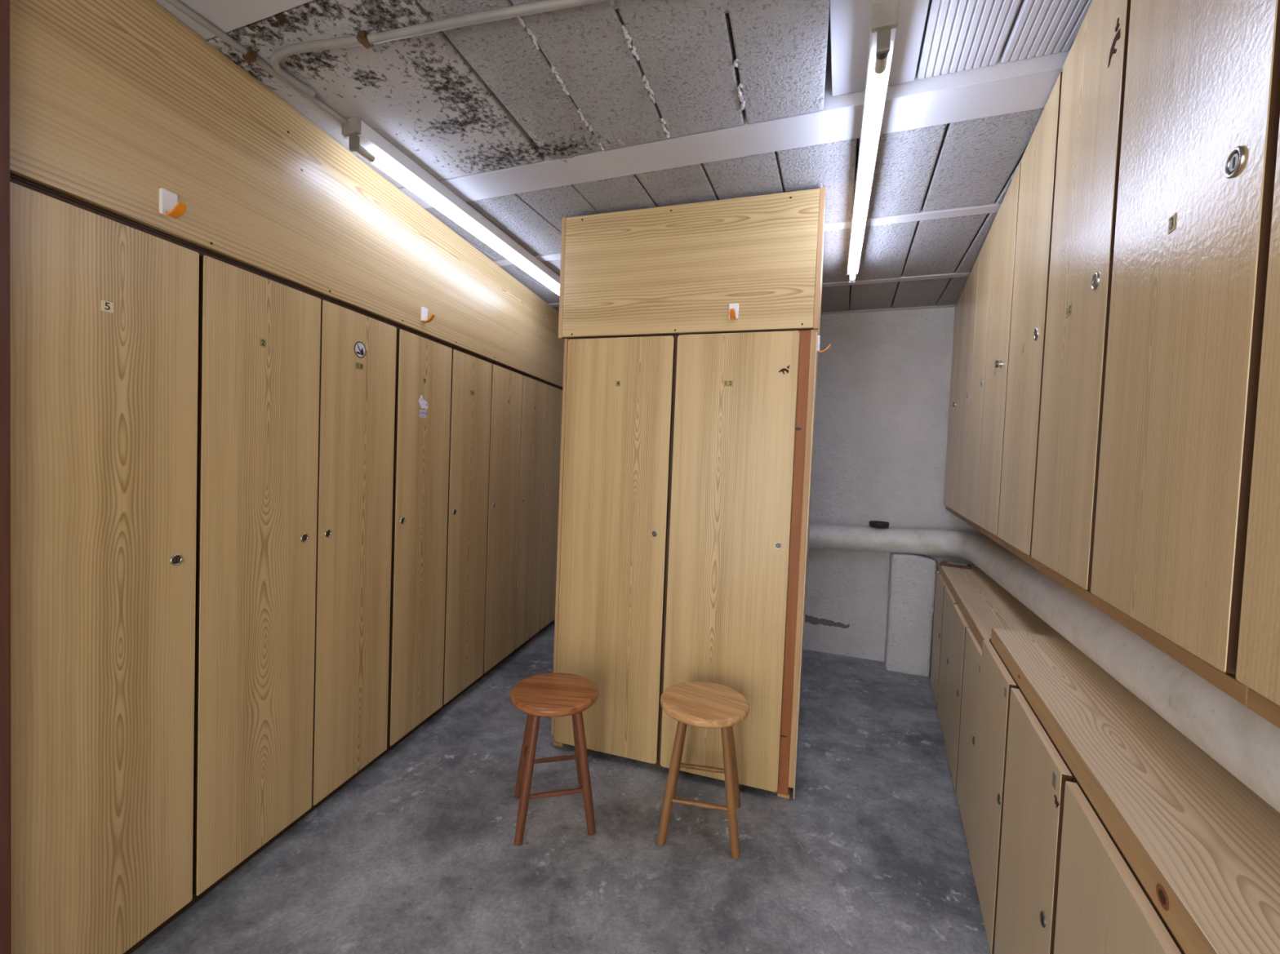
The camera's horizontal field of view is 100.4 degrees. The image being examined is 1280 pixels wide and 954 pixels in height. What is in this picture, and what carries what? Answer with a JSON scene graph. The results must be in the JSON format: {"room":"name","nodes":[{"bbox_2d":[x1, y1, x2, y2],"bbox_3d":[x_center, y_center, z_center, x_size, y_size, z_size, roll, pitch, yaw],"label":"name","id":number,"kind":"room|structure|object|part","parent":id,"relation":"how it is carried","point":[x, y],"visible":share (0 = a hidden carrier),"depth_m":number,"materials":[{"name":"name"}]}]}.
{"room":"changing room","nodes":[
{"label":"changing room","id":0,"kind":"room"},
{"bbox_2d":[130,619,991,953],"bbox_3d":[0.241,1.501,2.052,7.800,0.120,8.400,2,2,0],"label":"floor","id":1,"kind":"structure","parent":0,"point":[417,853],"depth_m":2.01,"materials":[{"name":"concrete"}]},
{"bbox_2d":[0,0,11,953],"bbox_3d":[-1.494,0.055,1.146,0.126,2.695,0.142,3,2,12],"label":"trim","id":2,"kind":"structure","parent":1,"relation":"on","point":[5,302],"depth_m":1.19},
{"bbox_2d":[9,177,199,953],"bbox_3d":[-1.651,0.344,1.478,0.504,2.082,0.444,3,2,12],"label":"locker","id":3,"kind":"object","parent":1,"relation":"on","point":[104,308],"visible":1,"depth_m":1.40,"materials":[{"name":"laminate"}]},
{"bbox_3d":[-1.381,-0.442,1.382,0.002,0.026,0.026,3,2,12],"label":"number plate","id":4,"kind":"part","parent":3,"relation":"part of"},
{"bbox_2d":[180,248,320,914],"bbox_3d":[-1.556,0.333,1.919,0.504,2.082,0.456,3,2,12],"label":"locker","id":5,"kind":"object","parent":1,"relation":"on","point":[259,371],"visible":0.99,"depth_m":1.82,"materials":[{"name":"laminate"}]},
{"bbox_3d":[-1.286,-0.457,1.819,0.002,0.026,0.022,3,2,12],"label":"number plate","id":6,"kind":"part","parent":5,"relation":"part of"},
{"bbox_2d":[300,295,396,820],"bbox_3d":[-1.459,0.322,2.361,0.504,2.082,0.448,3,2,12],"label":"locker","id":7,"kind":"object","parent":1,"relation":"on","point":[357,349],"visible":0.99,"depth_m":2.27,"materials":[{"name":"laminate"}]},
{"bbox_3d":[-1.190,-0.470,2.261,0.002,0.026,0.044,3,2,12],"label":"number plate","id":8,"kind":"part","parent":7,"relation":"part of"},
{"bbox_2d":[377,324,452,759],"bbox_3d":[-1.363,0.310,2.805,0.504,2.082,0.457,3,2,12],"label":"locker","id":9,"kind":"object","parent":1,"relation":"on","point":[423,382],"visible":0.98,"depth_m":2.71,"materials":[{"name":"laminate"}]},
{"bbox_2d":[434,346,492,715],"bbox_3d":[-1.266,0.299,3.251,0.504,2.082,0.454,3,2,12],"label":"locker","id":10,"kind":"object","parent":1,"relation":"on","point":[471,375],"visible":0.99,"depth_m":3.17,"materials":[{"name":"laminate"}]},
{"bbox_2d":[475,361,522,683],"bbox_3d":[-1.169,0.287,3.695,0.504,2.082,0.455,3,2,12],"label":"locker","id":11,"kind":"object","parent":1,"relation":"on","point":[506,399],"visible":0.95,"depth_m":3.61,"materials":[{"name":"laminate"}]},
{"bbox_2d":[507,373,547,657],"bbox_3d":[-1.072,0.276,4.145,0.504,2.082,0.464,3,2,12],"label":"locker","id":12,"kind":"object","parent":1,"relation":"on","point":[534,402],"visible":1,"depth_m":4.07,"materials":[{"name":"laminate"}]},
{"bbox_2d":[533,382,562,637],"bbox_3d":[-0.974,0.264,4.595,0.504,2.082,0.455,3,2,12],"label":"locker","id":13,"kind":"object","parent":1,"relation":"on","point":[554,394],"visible":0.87,"depth_m":4.47,"materials":[{"name":"laminate"}]},
{"bbox_2d":[9,0,564,389],"bbox_3d":[-1.230,-1.045,3.087,0.483,0.612,3.838,3,2,12],"label":"panel","id":14,"kind":"object","parent":13,"relation":"on","point":[113,104],"visible":0.85,"depth_m":1.68,"materials":[{"name":"laminate"}]},
{"bbox_2d":[159,187,186,219],"bbox_3d":[-1.310,-0.771,1.502,0.058,0.072,0.042,3,2,12],"label":"wall hook","id":15,"kind":"object","parent":14,"relation":"attached to","point":[169,206],"visible":1,"depth_m":1.50,"materials":[{"name":"white plastic"}]},
{"bbox_3d":[-1.308,-0.753,1.503,0.054,0.036,0.025,3,2,12],"label":"hook arm","id":16,"kind":"part","parent":15,"relation":"part of","materials":[{"name":"orange plastic"}]},
{"bbox_2d":[421,306,435,323],"bbox_3d":[-1.056,-0.811,2.666,0.058,0.072,0.042,3,2,12],"label":"wall hook","id":17,"kind":"object","parent":14,"relation":"attached to","point":[424,310],"visible":1,"depth_m":2.66,"materials":[{"name":"white plastic"}]},
{"bbox_3d":[-1.055,-0.793,2.666,0.054,0.036,0.025,3,2,12],"label":"hook arm","id":18,"kind":"part","parent":17,"relation":"part of","materials":[{"name":"orange plastic"}]},
{"bbox_2d":[510,672,598,845],"bbox_3d":[-0.363,1.148,2.223,0.362,0.533,0.362,2,2,-10],"label":"round stool","id":19,"kind":"object","parent":1,"relation":"on","point":[555,695],"visible":1,"depth_m":2.13,"materials":[{"name":"brown wood"}]},
{"bbox_3d":[-0.491,1.155,2.308,0.117,0.501,0.037,3,2,32],"label":"leg","id":20,"kind":"part","parent":19,"relation":"part of","materials":[{"name":"brown wood"}]},
{"bbox_3d":[-0.439,1.165,2.086,0.036,0.502,0.120,3,2,30],"label":"leg","id":21,"kind":"part","parent":19,"relation":"part of","materials":[{"name":"brown wood"}]},
{"bbox_3d":[-0.353,0.900,2.215,0.362,0.036,0.362,2,2,7],"label":"seat","id":22,"kind":"part","parent":19,"relation":"part of","materials":[{"name":"brown wood"}]},
{"bbox_3d":[-0.276,1.162,2.368,0.036,0.502,0.126,4,2,33],"label":"leg","id":23,"kind":"part","parent":19,"relation":"part of","materials":[{"name":"brown wood"}]},
{"bbox_3d":[-0.222,1.172,2.143,0.122,0.502,0.037,3,2,31],"label":"leg","id":24,"kind":"part","parent":19,"relation":"part of","materials":[{"name":"brown wood"}]},
{"bbox_2d":[551,329,817,799],"bbox_3d":[0.377,0.362,3.203,1.209,2.088,1.472,3,2,18],"label":"locker","id":25,"kind":"object","parent":1,"relation":"on","point":[686,460],"visible":1,"depth_m":2.48,"materials":[{"name":"brown wood"}]},
{"bbox_3d":[-0.183,0.302,3.399,0.018,2.026,1.450,3,2,18],"label":"panel","id":26,"kind":"part","parent":25,"relation":"part of","materials":[{"name":"brown wood"}]},
{"bbox_3d":[-0.137,0.346,2.613,0.545,2.040,0.021,3,2,18],"label":"door","id":27,"kind":"part","parent":25,"relation":"part of","materials":[{"name":"laminate"}]},
{"bbox_3d":[-0.105,-0.451,2.574,0.022,0.026,0.002,3,2,18],"label":"number plate","id":28,"kind":"part","parent":25,"relation":"part of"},
{"bbox_3d":[0.141,0.364,2.564,0.080,2.068,0.054,3,2,18],"label":"post","id":29,"kind":"part","parent":25,"relation":"part of","materials":[{"name":"beige wood"}]},
{"bbox_3d":[0.178,-0.639,2.526,1.067,0.058,0.042,3,2,18],"label":"rail","id":30,"kind":"part","parent":25,"relation":"part of","materials":[{"name":"beige wood"}]},
{"bbox_2d":[558,186,825,379],"bbox_3d":[0.417,-0.982,3.166,1.242,0.598,1.462,3,2,18],"label":"panel","id":31,"kind":"object","parent":25,"relation":"on","point":[676,269],"visible":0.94,"depth_m":2.45,"materials":[{"name":"laminate"}]},
{"bbox_2d":[728,303,738,319],"bbox_3d":[0.414,-0.743,2.374,0.042,0.072,0.058,3,2,18],"label":"wall hook","id":32,"kind":"object","parent":31,"relation":"attached to","point":[733,308],"visible":1,"depth_m":2.39,"materials":[{"name":"white plastic"}]},
{"bbox_3d":[0.413,-0.725,2.373,0.025,0.036,0.054,3,2,18],"label":"hook arm","id":33,"kind":"part","parent":32,"relation":"part of","materials":[{"name":"orange plastic"}]},
{"bbox_3d":[0.399,-0.422,2.408,0.044,0.026,0.002,3,2,18],"label":"number plate","id":34,"kind":"part","parent":25,"relation":"part of","materials":[{"name":"gold metal"}]},
{"bbox_3d":[0.397,0.374,2.437,0.545,2.046,0.021,3,2,18],"label":"door","id":35,"kind":"part","parent":25,"relation":"part of","materials":[{"name":"laminate"}]},
{"bbox_3d":[0.678,0.391,2.386,0.068,2.068,0.056,3,2,18],"label":"post","id":36,"kind":"part","parent":25,"relation":"part of","materials":[{"name":"red wood"}]},
{"bbox_3d":[0.941,0.384,3.029,0.028,2.076,1.450,3,2,18],"label":"panel","id":37,"kind":"part","parent":25,"relation":"part of","materials":[{"name":"brown wood"}]},
{"bbox_2d":[817,335,831,353],"bbox_3d":[0.825,-0.594,2.388,0.058,0.072,0.042,3,2,18],"label":"wall hook","id":38,"kind":"object","parent":25,"relation":"attached to","point":[819,336],"visible":0.93,"depth_m":2.38,"materials":[{"name":"white plastic"}]},
{"bbox_3d":[0.826,-0.576,2.388,0.054,0.036,0.025,3,2,18],"label":"hook arm","id":39,"kind":"part","parent":38,"relation":"part of","materials":[{"name":"orange plastic"}]},
{"bbox_2d":[656,681,749,858],"bbox_3d":[0.254,1.174,2.191,0.362,0.531,0.362,3,2,11],"label":"round stool","id":40,"kind":"object","parent":1,"relation":"on","point":[701,704],"visible":1,"depth_m":2.09,"materials":[{"name":"brown wood"}]},
{"bbox_3d":[0.126,1.188,2.103,0.119,0.500,0.036,1,2,-33],"label":"leg","id":41,"kind":"part","parent":40,"relation":"part of","materials":[{"name":"brown wood"}]},
{"bbox_3d":[0.172,1.182,2.334,0.037,0.500,0.124,1,2,-28],"label":"leg","id":42,"kind":"part","parent":40,"relation":"part of","materials":[{"name":"brown wood"}]},
{"bbox_3d":[0.264,0.927,2.183,0.362,0.036,0.362,3,2,31],"label":"seat","id":43,"kind":"part","parent":40,"relation":"part of","materials":[{"name":"brown wood"}]},
{"bbox_3d":[0.348,1.198,2.062,0.037,0.500,0.121,1,2,-38],"label":"leg","id":44,"kind":"part","parent":40,"relation":"part of","materials":[{"name":"brown wood"}]},
{"bbox_3d":[0.394,1.192,2.294,0.129,0.500,0.036,1,2,-35],"label":"leg","id":45,"kind":"part","parent":40,"relation":"part of","materials":[{"name":"brown wood"}]},
{"bbox_2d":[884,552,936,676],"bbox_3d":[2.014,1.010,3.984,0.300,0.887,0.196,3,2,21],"label":"pillar","id":46,"kind":"structure","parent":1,"relation":"on","point":[912,577],"depth_m":3.90,"materials":[{"name":"white paint"}]},
{"bbox_2d":[930,571,940,682],"bbox_3d":[2.231,1.068,3.671,0.365,0.790,0.099,3,2,24],"label":"base cabinet","id":47,"kind":"object","parent":1,"relation":"on","point":[937,572],"visible":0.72,"depth_m":3.74,"materials":[{"name":"laminate"}]},
{"bbox_2d":[931,573,946,708],"bbox_3d":[2.121,1.072,3.436,0.370,0.790,0.419,3,2,24],"label":"base cabinet","id":48,"kind":"object","parent":1,"relation":"on","point":[941,584],"visible":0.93,"depth_m":3.47,"materials":[{"name":"laminate"}]},
{"bbox_2d":[937,586,956,739],"bbox_3d":[1.937,1.079,3.028,0.367,0.790,0.474,3,2,24],"label":"base cabinet","id":49,"kind":"object","parent":1,"relation":"on","point":[948,600],"visible":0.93,"depth_m":3.09,"materials":[{"name":"laminate"}]},
{"bbox_2d":[944,604,969,791],"bbox_3d":[1.737,1.086,2.596,0.371,0.790,0.476,3,2,24],"label":"base cabinet","id":50,"kind":"object","parent":1,"relation":"on","point":[959,624],"visible":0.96,"depth_m":2.63,"materials":[{"name":"laminate"}]},
{"bbox_2d":[955,627,982,853],"bbox_3d":[1.549,1.092,2.180,0.368,0.790,0.435,3,2,24],"label":"base cabinet","id":51,"kind":"object","parent":1,"relation":"on","point":[973,651],"visible":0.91,"depth_m":2.23,"materials":[{"name":"laminate"}]},
{"bbox_2d":[938,564,1064,649],"bbox_3d":[1.877,0.660,2.834,0.345,0.049,1.906,3,2,24],"label":"countertop","id":52,"kind":"structure","parent":51,"relation":"on","point":[985,606],"depth_m":2.63,"materials":[{"name":"brown wood"}]},
{"bbox_2d":[940,560,971,569],"bbox_3d":[2.184,0.607,3.685,0.180,0.022,0.100,4,2,36],"label":"wooden board","id":53,"kind":"object","parent":52,"relation":"on","point":[942,563],"visible":1,"depth_m":3.65,"materials":[{"name":"brown wood"}]},
{"bbox_3d":[1.730,0.652,2.901,0.022,0.048,1.906,3,2,24],"label":"rail","id":54,"kind":"part","parent":52,"relation":"part of","materials":[{"name":"brown wood"}]},
{"bbox_2d":[969,638,1018,953],"bbox_3d":[1.358,1.060,1.761,0.371,0.868,0.484,3,2,24],"label":"base cabinet","id":55,"kind":"object","parent":1,"relation":"on","point":[997,681],"visible":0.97,"depth_m":1.78,"materials":[{"name":"laminate"}]},
{"bbox_3d":[1.126,0.665,1.643,0.002,0.026,0.022,3,2,24],"label":"number plate","id":56,"kind":"part","parent":55,"relation":"part of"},
{"bbox_2d":[993,686,1075,953],"bbox_3d":[1.150,1.068,1.304,0.370,0.868,0.518,3,2,24],"label":"base cabinet","id":57,"kind":"object","parent":1,"relation":"on","point":[1037,774],"visible":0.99,"depth_m":1.34,"materials":[{"name":"laminate"}]},
{"bbox_3d":[0.915,0.670,1.177,0.002,0.030,0.022,3,2,24],"label":"number plate","id":58,"kind":"part","parent":57,"relation":"part of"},
{"bbox_2d":[1053,778,1185,953],"bbox_3d":[0.936,1.075,0.833,0.369,0.868,0.515,3,2,24],"label":"base cabinet","id":59,"kind":"object","parent":1,"relation":"on","point":[1104,908],"visible":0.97,"depth_m":0.94,"materials":[{"name":"laminate"}]},
{"bbox_2d":[991,628,1279,953],"bbox_3d":[1.054,0.612,1.012,0.346,0.052,1.998,3,2,24],"label":"countertop","id":60,"kind":"structure","parent":59,"relation":"on","point":[1204,847],"depth_m":0.96,"materials":[{"name":"brown wood"}]},
{"bbox_2d":[153,0,1092,314],"bbox_3d":[-0.269,-1.422,2.212,7.000,0.293,9.200,3,2,21],"label":"ceiling","id":61,"kind":"structure","parent":0,"point":[534,122],"depth_m":1.80,"materials":[{"name":"paint"}]},
{"bbox_2d":[164,0,348,125],"bbox_3d":[-1.272,-1.285,1.421,0.032,0.026,1.205,3,2,21],"label":"conduit","id":62,"kind":"object","parent":61,"relation":"attached to","point":[249,55],"visible":0.8,"depth_m":1.61,"materials":[{"name":"white metal"}]},
{"bbox_2d":[269,0,608,97],"bbox_3d":[-0.329,-1.241,1.415,1.737,0.037,0.180,3,2,20],"label":"conduit","id":63,"kind":"object","parent":61,"relation":"attached to","point":[363,38],"visible":1,"depth_m":1.50,"materials":[{"name":"white metal"}]},
{"bbox_2d":[341,116,559,295],"bbox_3d":[-0.760,-1.278,2.947,0.074,0.104,2.097,3,2,17],"label":"lamp","id":64,"kind":"object","parent":61,"relation":"attached to","point":[364,140],"visible":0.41,"depth_m":2.38,"materials":[{"name":"white"}]},
{"bbox_2d":[846,0,899,283],"bbox_3d":[0.940,-1.181,2.253,0.062,0.114,1.884,3,2,19],"label":"lamp","id":65,"kind":"object","parent":61,"relation":"attached to","point":[885,15],"visible":1,"depth_m":1.67,"materials":[{"name":"white plastic"}]},
{"bbox_2d":[804,306,991,669],"bbox_3d":[0.401,-0.086,4.740,5.800,2.920,0.173,3,2,21],"label":"wall","id":66,"kind":"structure","parent":0,"point":[883,390],"depth_m":4.14,"materials":[{"name":"white paint"}]},
{"bbox_3d":[1.524,0.072,1.394,0.120,2.920,8.200,3,2,24],"label":"wall","id":67,"kind":"structure","parent":0,"visible":0},
{"bbox_2d":[943,297,959,511],"bbox_3d":[2.360,-0.489,3.727,0.329,1.479,0.314,3,2,24],"label":"upper cabinet","id":68,"kind":"object","parent":67,"relation":"attached to","point":[957,305],"visible":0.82,"depth_m":3.78,"materials":[{"name":"brown wood"}]},
{"bbox_2d":[947,283,966,515],"bbox_3d":[2.227,-0.485,3.454,0.345,1.479,0.291,3,2,24],"label":"upper cabinet","id":69,"kind":"object","parent":67,"relation":"attached to","point":[962,298],"visible":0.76,"depth_m":3.50,"materials":[{"name":"brown wood"}]},
{"bbox_2d":[952,253,979,523],"bbox_3d":[2.071,-0.479,3.092,0.329,1.479,0.496,3,2,24],"label":"upper cabinet","id":70,"kind":"object","parent":67,"relation":"attached to","point":[972,281],"visible":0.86,"depth_m":3.13,"materials":[{"name":"brown wood"}]},
{"bbox_2d":[964,220,994,531],"bbox_3d":[1.878,-0.472,2.670,0.329,1.479,0.432,3,2,24],"label":"upper cabinet","id":71,"kind":"object","parent":67,"relation":"attached to","point":[986,251],"visible":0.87,"depth_m":2.71,"materials":[{"name":"brown wood"}]},
{"bbox_2d":[976,162,1021,546],"bbox_3d":[1.672,-0.465,2.238,0.345,1.479,0.523,3,2,24],"label":"upper cabinet","id":72,"kind":"object","parent":67,"relation":"attached to","point":[1006,219],"visible":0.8,"depth_m":2.25,"materials":[{"name":"brown wood"}]},
{"bbox_3d":[1.469,-0.463,2.185,0.020,0.031,0.031,3,2,24],"label":"knob","id":73,"kind":"part","parent":72,"relation":"part of","materials":[{"name":"silver metal"}]},
{"bbox_2d":[997,71,1062,568],"bbox_3d":[1.463,-0.457,1.761,0.329,1.479,0.516,3,2,24],"label":"upper cabinet","id":74,"kind":"object","parent":67,"relation":"attached to","point":[1038,161],"visible":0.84,"depth_m":1.77,"materials":[{"name":"brown wood"}]},
{"bbox_2d":[808,524,1279,813],"bbox_3d":[1.200,0.459,2.344,2.390,0.405,4.887,2,2,0],"label":"drain pipe","id":75,"kind":"object","parent":67,"relation":"attached to","point":[1246,744],"visible":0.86,"depth_m":1.25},
{"bbox_2d":[869,520,888,528],"bbox_3d":[1.800,0.356,4.015,0.140,0.036,0.140,2,2,0],"label":"disc","id":76,"kind":"object","parent":75,"relation":"on","point":[872,523],"visible":1,"depth_m":3.96,"materials":[{"name":"black"}]},
{"bbox_2d":[1031,0,1130,608],"bbox_3d":[1.251,-0.450,1.297,0.329,1.479,0.504,3,2,24],"label":"upper cabinet","id":77,"kind":"object","parent":67,"relation":"attached to","point":[1095,66],"visible":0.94,"depth_m":1.30,"materials":[{"name":"brown wood"}]},
{"bbox_3d":[1.113,-0.431,1.384,0.002,0.026,0.044,3,2,24],"label":"number plate","id":78,"kind":"part","parent":77,"relation":"part of","materials":[{"name":"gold metal"}]},
{"bbox_2d":[1090,0,1279,706],"bbox_3d":[1.039,-0.442,0.831,0.329,1.479,0.518,3,2,24],"label":"upper cabinet","id":79,"kind":"object","parent":67,"relation":"attached to","point":[1202,107],"visible":0.99,"depth_m":0.82,"materials":[{"name":"brown wood"}]},
{"bbox_3d":[0.887,-0.422,0.889,0.002,0.026,0.022,3,2,25],"label":"number plate","id":80,"kind":"part","parent":79,"relation":"part of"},
{"bbox_2d":[1235,118,1279,728],"bbox_3d":[0.825,-0.434,0.358,0.325,1.479,0.518,3,2,24],"label":"upper cabinet","id":81,"kind":"object","parent":67,"relation":"attached to","point":[1258,661],"visible":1,"depth_m":0.64,"materials":[{"name":"brown wood"}]}
]}

